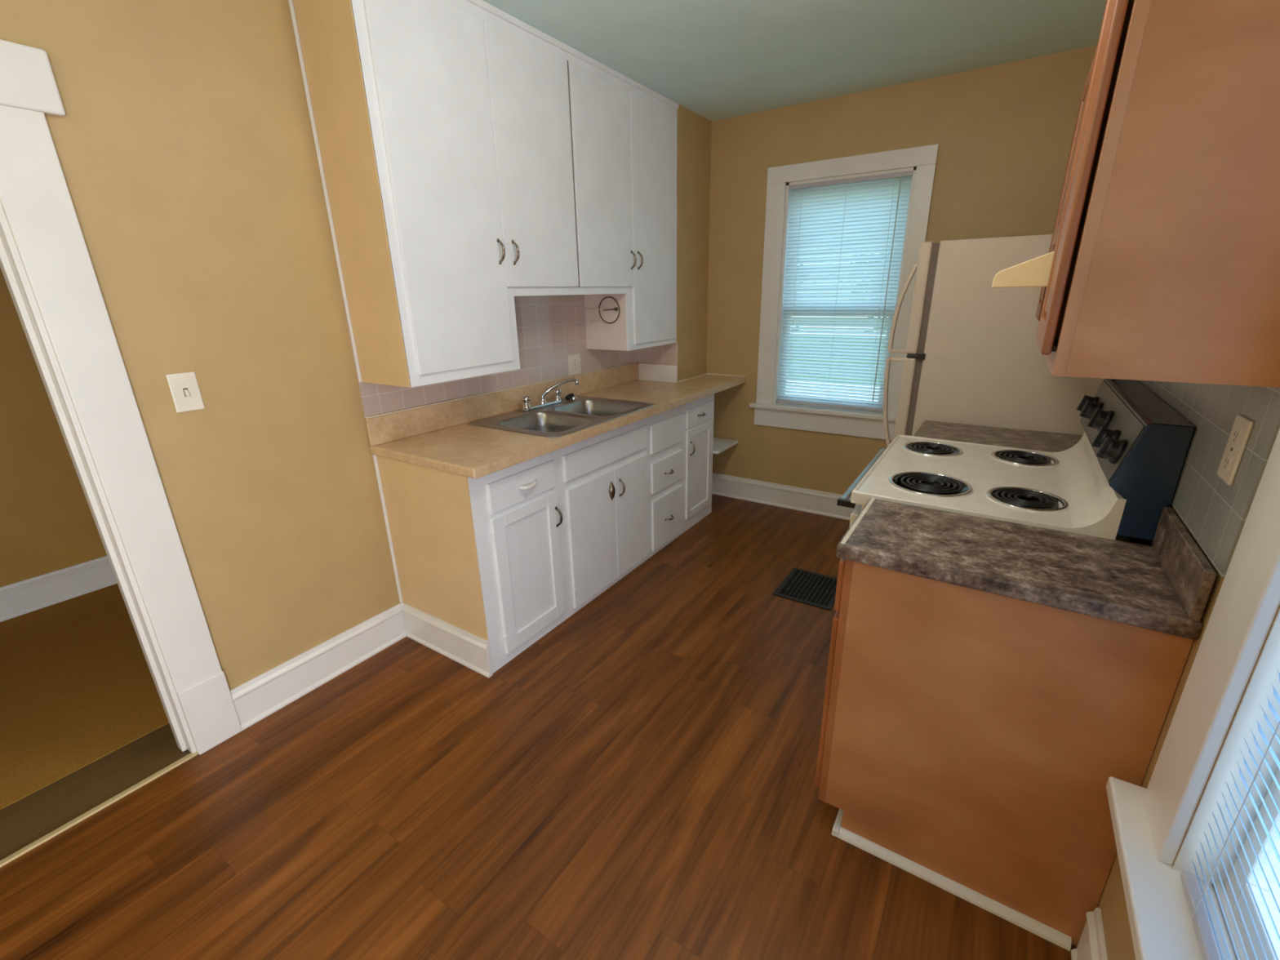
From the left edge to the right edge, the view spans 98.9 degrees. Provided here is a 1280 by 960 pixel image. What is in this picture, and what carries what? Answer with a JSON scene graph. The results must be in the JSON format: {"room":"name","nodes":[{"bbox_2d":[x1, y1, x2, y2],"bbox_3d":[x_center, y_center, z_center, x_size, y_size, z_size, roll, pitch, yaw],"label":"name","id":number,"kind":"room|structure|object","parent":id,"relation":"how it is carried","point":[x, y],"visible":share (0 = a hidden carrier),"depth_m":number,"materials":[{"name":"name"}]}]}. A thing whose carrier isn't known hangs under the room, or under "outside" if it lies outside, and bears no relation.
{"room":"kitchen","nodes":[
{"label":"kitchen","id":0,"kind":"room"},
{"bbox_2d":[0,267,106,586],"bbox_3d":[-3.316,-0.440,2.358,0.100,2.637,3.350,11,22,31],"label":"wall","id":1,"kind":"structure","parent":0,"point":[47,524],"depth_m":2.77,"materials":[{"name":"paint"}]},
{"bbox_2d":[0,555,117,622],"bbox_3d":[-3.271,0.657,2.654,0.024,0.168,3.250,11,22,31],"label":"baseboard","id":2,"kind":"structure","parent":1,"relation":"attached to","point":[33,593],"depth_m":2.90,"materials":[{"name":"white paint"}]},
{"bbox_2d":[0,583,168,809],"bbox_3d":[-2.607,0.913,2.286,1.602,0.098,3.250,11,22,31],"label":"floor","id":3,"kind":"structure","parent":0,"point":[77,686],"depth_m":2.25,"materials":[{"name":"carpet"}]},
{"bbox_2d":[0,723,191,860],"bbox_3d":[-1.824,1.066,1.799,0.268,0.096,3.250,11,22,31],"label":"threshold","id":4,"kind":"object","parent":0,"point":[24,821],"visible":0.22,"depth_m":1.80,"materials":[{"name":"brown wood"}]},
{"bbox_2d":[0,0,399,690],"bbox_3d":[-1.261,-0.445,2.100,0.130,2.537,5.190,11,22,31],"label":"wall","id":5,"kind":"structure","parent":0,"point":[184,142],"depth_m":1.80,"materials":[{"name":"beige paint"}]},
{"bbox_2d":[0,751,198,867],"bbox_3d":[-1.807,1.090,1.571,0.022,0.017,0.916,11,22,31],"label":"trim","id":6,"kind":"structure","parent":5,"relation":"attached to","point":[23,851],"depth_m":1.71,"materials":[{"name":"beige wood"}]},
{"bbox_2d":[0,39,242,755],"bbox_3d":[-1.880,0.081,1.265,0.176,2.107,1.251,11,22,31],"label":"door frame","id":7,"kind":"structure","parent":5,"relation":"in","point":[46,267],"depth_m":1.56,"materials":[{"name":"white paint"}]},
{"bbox_2d":[165,371,204,413],"bbox_3d":[-1.433,-0.277,1.733,0.020,0.120,0.075,11,22,31],"label":"light switch","id":8,"kind":"object","parent":5,"relation":"attached to","point":[185,393],"visible":1,"depth_m":1.73,"materials":[{"name":"beige plastic"}]},
{"bbox_2d":[230,601,407,730],"bbox_3d":[-1.285,0.745,2.284,0.024,0.168,0.714,11,22,31],"label":"baseboard","id":9,"kind":"structure","parent":5,"relation":"attached to","point":[265,694],"depth_m":2.23,"materials":[{"name":"white paint"}]},
{"bbox_2d":[293,0,678,387],"bbox_3d":[-0.435,-1.289,2.691,0.363,1.354,2.013,11,22,31],"label":"upper cabinet","id":10,"kind":"object","parent":5,"relation":"attached to","point":[474,159],"visible":1,"depth_m":2.14,"materials":[{"name":"paint"}]},
{"bbox_2d":[288,0,362,382],"bbox_3d":[-1.137,-1.033,1.984,0.009,1.354,0.012,11,22,31],"label":"trim","id":11,"kind":"structure","parent":10,"relation":"attached to","point":[291,2],"depth_m":1.96,"materials":[{"name":"white paint"}]},
{"bbox_2d":[586,296,619,324],"bbox_3d":[-0.213,-0.990,3.193,0.243,0.151,0.025,11,22,31],"label":"towel holder","id":12,"kind":"object","parent":10,"relation":"attached to","point":[615,308],"visible":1,"depth_m":3.17,"materials":[{"name":"grey metal"}]},
{"bbox_2d":[342,294,637,417],"bbox_3d":[-0.577,-0.757,2.971,0.006,0.458,2.027,11,22,31],"label":"wall tile","id":13,"kind":"structure","parent":5,"relation":"attached to","point":[550,329],"depth_m":2.97,"materials":[{"name":"beige tile"}]},
{"bbox_2d":[567,353,581,375],"bbox_3d":[-0.391,-0.690,3.277,0.008,0.118,0.112,11,22,31],"label":"electrical outlet","id":14,"kind":"object","parent":13,"relation":"attached to","point":[574,360],"visible":1,"depth_m":3.27,"materials":[{"name":"beige plastic"}]},
{"bbox_2d":[364,363,639,446],"bbox_3d":[-0.565,-0.479,3.055,0.015,0.116,2.025,11,22,31],"label":"backsplash","id":15,"kind":"structure","parent":5,"relation":"attached to","point":[381,429],"depth_m":2.70,"materials":[{"name":"beige laminate"}]},
{"bbox_2d":[0,493,1076,959],"bbox_3d":[-0.117,1.019,1.830,2.543,0.100,5.190,11,22,31],"label":"floor","id":16,"kind":"structure","parent":0,"point":[637,782],"depth_m":1.65,"materials":[{"name":"brown wood"}]},
{"bbox_2d":[376,393,714,678],"bbox_3d":[-0.289,0.068,3.103,0.617,0.881,2.101,11,22,31],"label":"base cabinet","id":17,"kind":"object","parent":16,"relation":"on","point":[488,566],"visible":0.94,"depth_m":2.44,"materials":[{"name":"white paint"}]},
{"bbox_2d":[373,454,403,602],"bbox_3d":[-1.110,0.229,2.419,0.009,0.711,0.014,11,22,31],"label":"trim","id":18,"kind":"structure","parent":17,"relation":"attached to","point":[375,458],"depth_m":2.41,"materials":[{"name":"white paint"}]},
{"bbox_2d":[364,361,746,478],"bbox_3d":[-0.188,-0.476,3.073,0.642,0.161,2.464,11,22,31],"label":"countertop","id":19,"kind":"structure","parent":17,"relation":"on","point":[438,436],"depth_m":2.53,"materials":[{"name":"beige laminate"}]},
{"bbox_2d":[520,377,579,411],"bbox_3d":[-0.504,-0.476,2.997,0.367,0.136,0.108,-18,25,-40],"label":"faucet","id":20,"kind":"object","parent":19,"relation":"on","point":[543,402],"visible":1,"depth_m":2.98,"materials":[{"name":"silver metal"}]},
{"bbox_2d":[467,395,656,437],"bbox_3d":[-0.368,-0.265,2.846,0.568,0.170,0.848,11,22,31],"label":"sink","id":21,"kind":"object","parent":19,"relation":"in","point":[566,417],"visible":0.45,"depth_m":2.84,"materials":[{"name":"silver metal"}]},
{"bbox_2d":[565,392,577,400],"bbox_3d":[-0.399,-0.484,3.170,0.047,0.035,0.107,5,20,17],"label":"sprayer","id":22,"kind":"object","parent":21,"relation":"on","point":[571,396],"visible":1,"depth_m":3.15,"materials":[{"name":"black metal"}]},
{"bbox_2d":[712,437,737,453],"bbox_3d":[0.376,-0.283,4.065,0.611,0.020,0.340,11,22,31],"label":"wall shelf","id":23,"kind":"object","parent":17,"relation":"attached to","point":[720,445],"visible":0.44,"depth_m":3.94,"materials":[{"name":"white paint"}]},
{"bbox_2d":[773,567,837,610],"bbox_3d":[0.907,0.572,2.911,0.295,0.007,0.338,11,22,31],"label":"floor vent","id":24,"kind":"object","parent":16,"relation":"in","point":[809,588],"visible":0.82,"depth_m":2.90,"materials":[{"name":"black metal"}]},
{"bbox_2d":[780,571,836,605],"bbox_3d":[0.907,0.572,2.911,0.247,0.005,0.290,11,22,31],"label":"grille","id":25,"kind":"object","parent":24,"relation":"attached to","point":[811,588],"depth_m":2.91,"materials":[{"name":"black metal"}]},
{"bbox_2d":[883,234,1104,446],"bbox_3d":[1.734,-0.297,2.801,0.827,1.690,0.805,11,22,31],"label":"refrigerator","id":26,"kind":"object","parent":16,"relation":"on","point":[974,357],"visible":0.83,"depth_m":2.37,"materials":[{"name":"white metal"}]},
{"bbox_2d":[814,558,1193,946],"bbox_3d":[0.869,0.606,1.474,0.652,0.876,0.348,11,22,31],"label":"base cabinet","id":27,"kind":"object","parent":16,"relation":"on","point":[976,738],"visible":0.7,"depth_m":1.30,"materials":[{"name":"brown wood"}]},
{"bbox_2d":[831,808,843,836],"bbox_3d":[0.665,0.973,1.731,0.019,0.022,0.364,11,22,31],"label":"trim","id":28,"kind":"structure","parent":27,"relation":"attached to","point":[836,828],"depth_m":1.60,"materials":[{"name":"white paint"}]},
{"bbox_2d":[831,823,1071,951],"bbox_3d":[0.796,1.065,1.455,0.557,0.022,0.020,11,22,31],"label":"trim","id":29,"kind":"structure","parent":27,"relation":"attached to","point":[1056,937],"depth_m":1.43,"materials":[{"name":"white paint"}]},
{"bbox_2d":[835,497,1217,639],"bbox_3d":[0.855,0.128,1.303,0.654,0.140,0.369,11,22,31],"label":"countertop","id":30,"kind":"structure","parent":27,"relation":"on","point":[1165,586],"depth_m":1.22,"materials":[{"name":"brown stone"}]},
{"bbox_2d":[836,378,1195,542],"bbox_3d":[1.134,0.280,1.905,0.747,1.203,0.794,11,22,31],"label":"stove","id":31,"kind":"object","parent":16,"relation":"on","point":[1116,483],"visible":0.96,"depth_m":1.56,"materials":[{"name":"white metal"}]},
{"bbox_2d":[850,431,1126,540],"bbox_3d":[1.115,-0.054,1.799,0.622,0.130,0.794,11,22,31],"label":"cooktop","id":32,"kind":"object","parent":31,"relation":"in","point":[1068,491],"depth_m":1.68,"materials":[{"name":"white metal"}]},
{"bbox_3d":[1.508,0.277,2.398,0.651,0.876,0.382,11,22,31],"label":"base cabinet","id":33,"kind":"object","parent":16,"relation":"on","visible":0},
{"bbox_2d":[914,420,1082,452],"bbox_3d":[1.499,-0.204,2.233,0.654,0.140,0.386,11,22,31],"label":"countertop","id":34,"kind":"structure","parent":33,"relation":"on","point":[1049,442],"depth_m":2.26,"materials":[{"name":"brown stone"}]},
{"bbox_2d":[650,104,711,381],"bbox_3d":[0.221,-1.512,3.708,0.327,1.615,0.432,11,22,31],"label":"wall","id":35,"kind":"structure","parent":0,"point":[693,130],"depth_m":3.58,"materials":[{"name":"beige paint"}]},
{"bbox_2d":[636,342,677,364],"bbox_3d":[0.115,-0.864,3.735,0.320,0.144,0.006,11,22,31],"label":"tile","id":36,"kind":"structure","parent":35,"relation":"attached to","point":[667,354],"depth_m":3.72,"materials":[{"name":"beige tile"}]},
{"bbox_2d":[483,0,1106,121],"bbox_3d":[-0.907,-1.638,1.462,4.743,0.120,5.540,11,22,31],"label":"ceiling","id":37,"kind":"structure","parent":0,"point":[717,60],"depth_m":2.39,"materials":[{"name":"paint"}]},
{"bbox_2d":[706,44,1097,494],"bbox_3d":[1.312,-0.929,3.518,2.803,2.637,0.130,11,22,31],"label":"wall","id":38,"kind":"structure","parent":0,"point":[1003,133],"depth_m":3.11,"materials":[{"name":"beige paint"}]},
{"bbox_2d":[711,472,857,520],"bbox_3d":[0.993,0.108,4.011,1.830,0.168,0.024,11,22,31],"label":"baseboard","id":39,"kind":"structure","parent":38,"relation":"attached to","point":[804,500],"depth_m":3.98,"materials":[{"name":"white paint"}]},
{"bbox_2d":[749,143,938,440],"bbox_3d":[1.232,-1.110,3.475,1.006,1.633,0.182,11,22,31],"label":"window","id":40,"kind":"structure","parent":38,"relation":"in","point":[767,412],"depth_m":3.44,"materials":[{"name":"white paint"}]},
{"bbox_2d":[776,170,913,412],"bbox_3d":[1.236,-1.134,3.437,0.698,1.364,0.037,11,22,31],"label":"window blind","id":41,"kind":"object","parent":40,"relation":"attached to","point":[824,220],"visible":0.97,"depth_m":3.41,"materials":[{"name":"white plastic"}]},
{"bbox_2d":[1097,504,1279,959],"bbox_3d":[0.978,0.036,0.721,0.130,2.637,5.190,11,22,31],"label":"wall","id":42,"kind":"structure","parent":0,"point":[1112,903],"depth_m":1.10,"materials":[{"name":"beige paint"}]},
{"bbox_2d":[991,250,1054,287],"bbox_3d":[1.247,-0.582,1.513,0.431,0.084,0.764,11,22,31],"label":"range hood","id":43,"kind":"object","parent":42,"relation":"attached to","point":[1035,272],"visible":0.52,"depth_m":1.29,"materials":[{"name":"beige metal"}]},
{"bbox_2d":[1035,111,1079,321],"bbox_3d":[1.624,-0.911,1.883,0.307,0.762,0.404,11,22,31],"label":"upper cabinet","id":44,"kind":"object","parent":42,"relation":"attached to","point":[1051,249],"visible":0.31,"depth_m":2.02,"materials":[{"name":"brown wood"}]},
{"bbox_2d":[1051,48,1097,247],"bbox_3d":[1.294,-0.859,1.379,0.315,0.522,0.775,11,22,31],"label":"upper cabinet","id":45,"kind":"object","parent":42,"relation":"attached to","point":[1087,82],"visible":0.15,"depth_m":1.65,"materials":[{"name":"brown wood"}]},
{"bbox_2d":[1071,906,1107,959],"bbox_3d":[0.275,1.436,0.176,0.024,0.168,2.776,11,22,31],"label":"baseboard","id":46,"kind":"structure","parent":42,"relation":"attached to","point":[1091,945],"depth_m":1.22,"materials":[{"name":"white paint"}]},
{"bbox_2d":[1035,0,1279,387],"bbox_3d":[0.971,-0.582,0.960,0.329,0.762,0.389,11,22,31],"label":"upper cabinet","id":47,"kind":"object","parent":42,"relation":"attached to","point":[1166,263],"visible":1,"depth_m":0.86,"materials":[{"name":"brown wood"}]},
{"bbox_2d":[1151,506,1217,621],"bbox_3d":[1.117,0.160,1.134,0.016,0.102,0.368,11,22,31],"label":"backsplash","id":48,"kind":"structure","parent":42,"relation":"attached to","point":[1189,572],"depth_m":1.08,"materials":[{"name":"brown stone"}]},
{"bbox_2d":[1106,428,1279,959],"bbox_3d":[0.716,0.068,0.374,0.197,1.808,1.148,11,22,31],"label":"window","id":49,"kind":"structure","parent":42,"relation":"in","point":[1150,824],"depth_m":0.86,"materials":[{"name":"white paint"}]},
{"bbox_2d":[1179,670,1279,959],"bbox_3d":[0.702,0.053,0.374,0.036,1.524,0.754,11,22,31],"label":"window blind","id":50,"kind":"object","parent":49,"relation":"attached to","point":[1208,941],"visible":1,"depth_m":0.80,"materials":[{"name":"white plastic"}]},
{"bbox_2d":[1137,380,1279,577],"bbox_3d":[1.445,-0.209,1.525,0.006,0.330,1.583,11,22,31],"label":"wall tile","id":51,"kind":"structure","parent":42,"relation":"attached to","point":[1215,512],"depth_m":1.05,"materials":[{"name":"beige tile"}]},
{"bbox_2d":[1217,413,1253,485],"bbox_3d":[1.075,-0.055,0.993,0.008,0.118,0.075,11,22,31],"label":"electrical outlet","id":52,"kind":"object","parent":51,"relation":"attached to","point":[1242,426],"visible":1,"depth_m":0.98,"materials":[{"name":"beige plastic"}]},
{"bbox_2d":[1222,453,1231,471],"bbox_3d":[1.074,-0.032,1.002,0.003,0.033,0.028,11,22,31],"label":"socket","id":53,"kind":"object","parent":52,"relation":"attached to","point":[1227,460],"depth_m":1.00,"materials":[{"name":"beige plastic"}]},
{"bbox_2d":[1231,426,1241,445],"bbox_3d":[1.073,-0.079,0.986,0.003,0.033,0.028,11,22,31],"label":"socket","id":54,"kind":"object","parent":52,"relation":"attached to","point":[1236,437],"depth_m":0.98,"materials":[{"name":"beige plastic"}]},
{"label":"outside","id":55,"kind":"structure","parent":0,"visible":0},
{"bbox_2d":[787,336,885,384],"bbox_3d":[4.704,0.160,5.987,34.000,0.150,40.000,11,22,31],"label":"ground","id":56,"kind":"structure","parent":55,"point":[795,336],"depth_m":16.95,"materials":[{"name":"green plant"}]},
{"bbox_2d":[786,380,879,400],"bbox_3d":[5.431,-1.479,10.476,22.000,0.015,3.600,11,22,31],"label":"driveway","id":57,"kind":"structure","parent":56,"relation":"on","point":[787,380],"depth_m":11.87,"materials":[{"name":"grey concrete"}]},
{"bbox_2d":[840,233,896,350],"bbox_3d":[7.503,-7.223,13.504,4.816,9.156,5.481,-15,23,-35],"label":"tree","id":58,"kind":"object","parent":56,"relation":"on","point":[886,233],"visible":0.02,"depth_m":14.86,"materials":[{"name":"green plant"}]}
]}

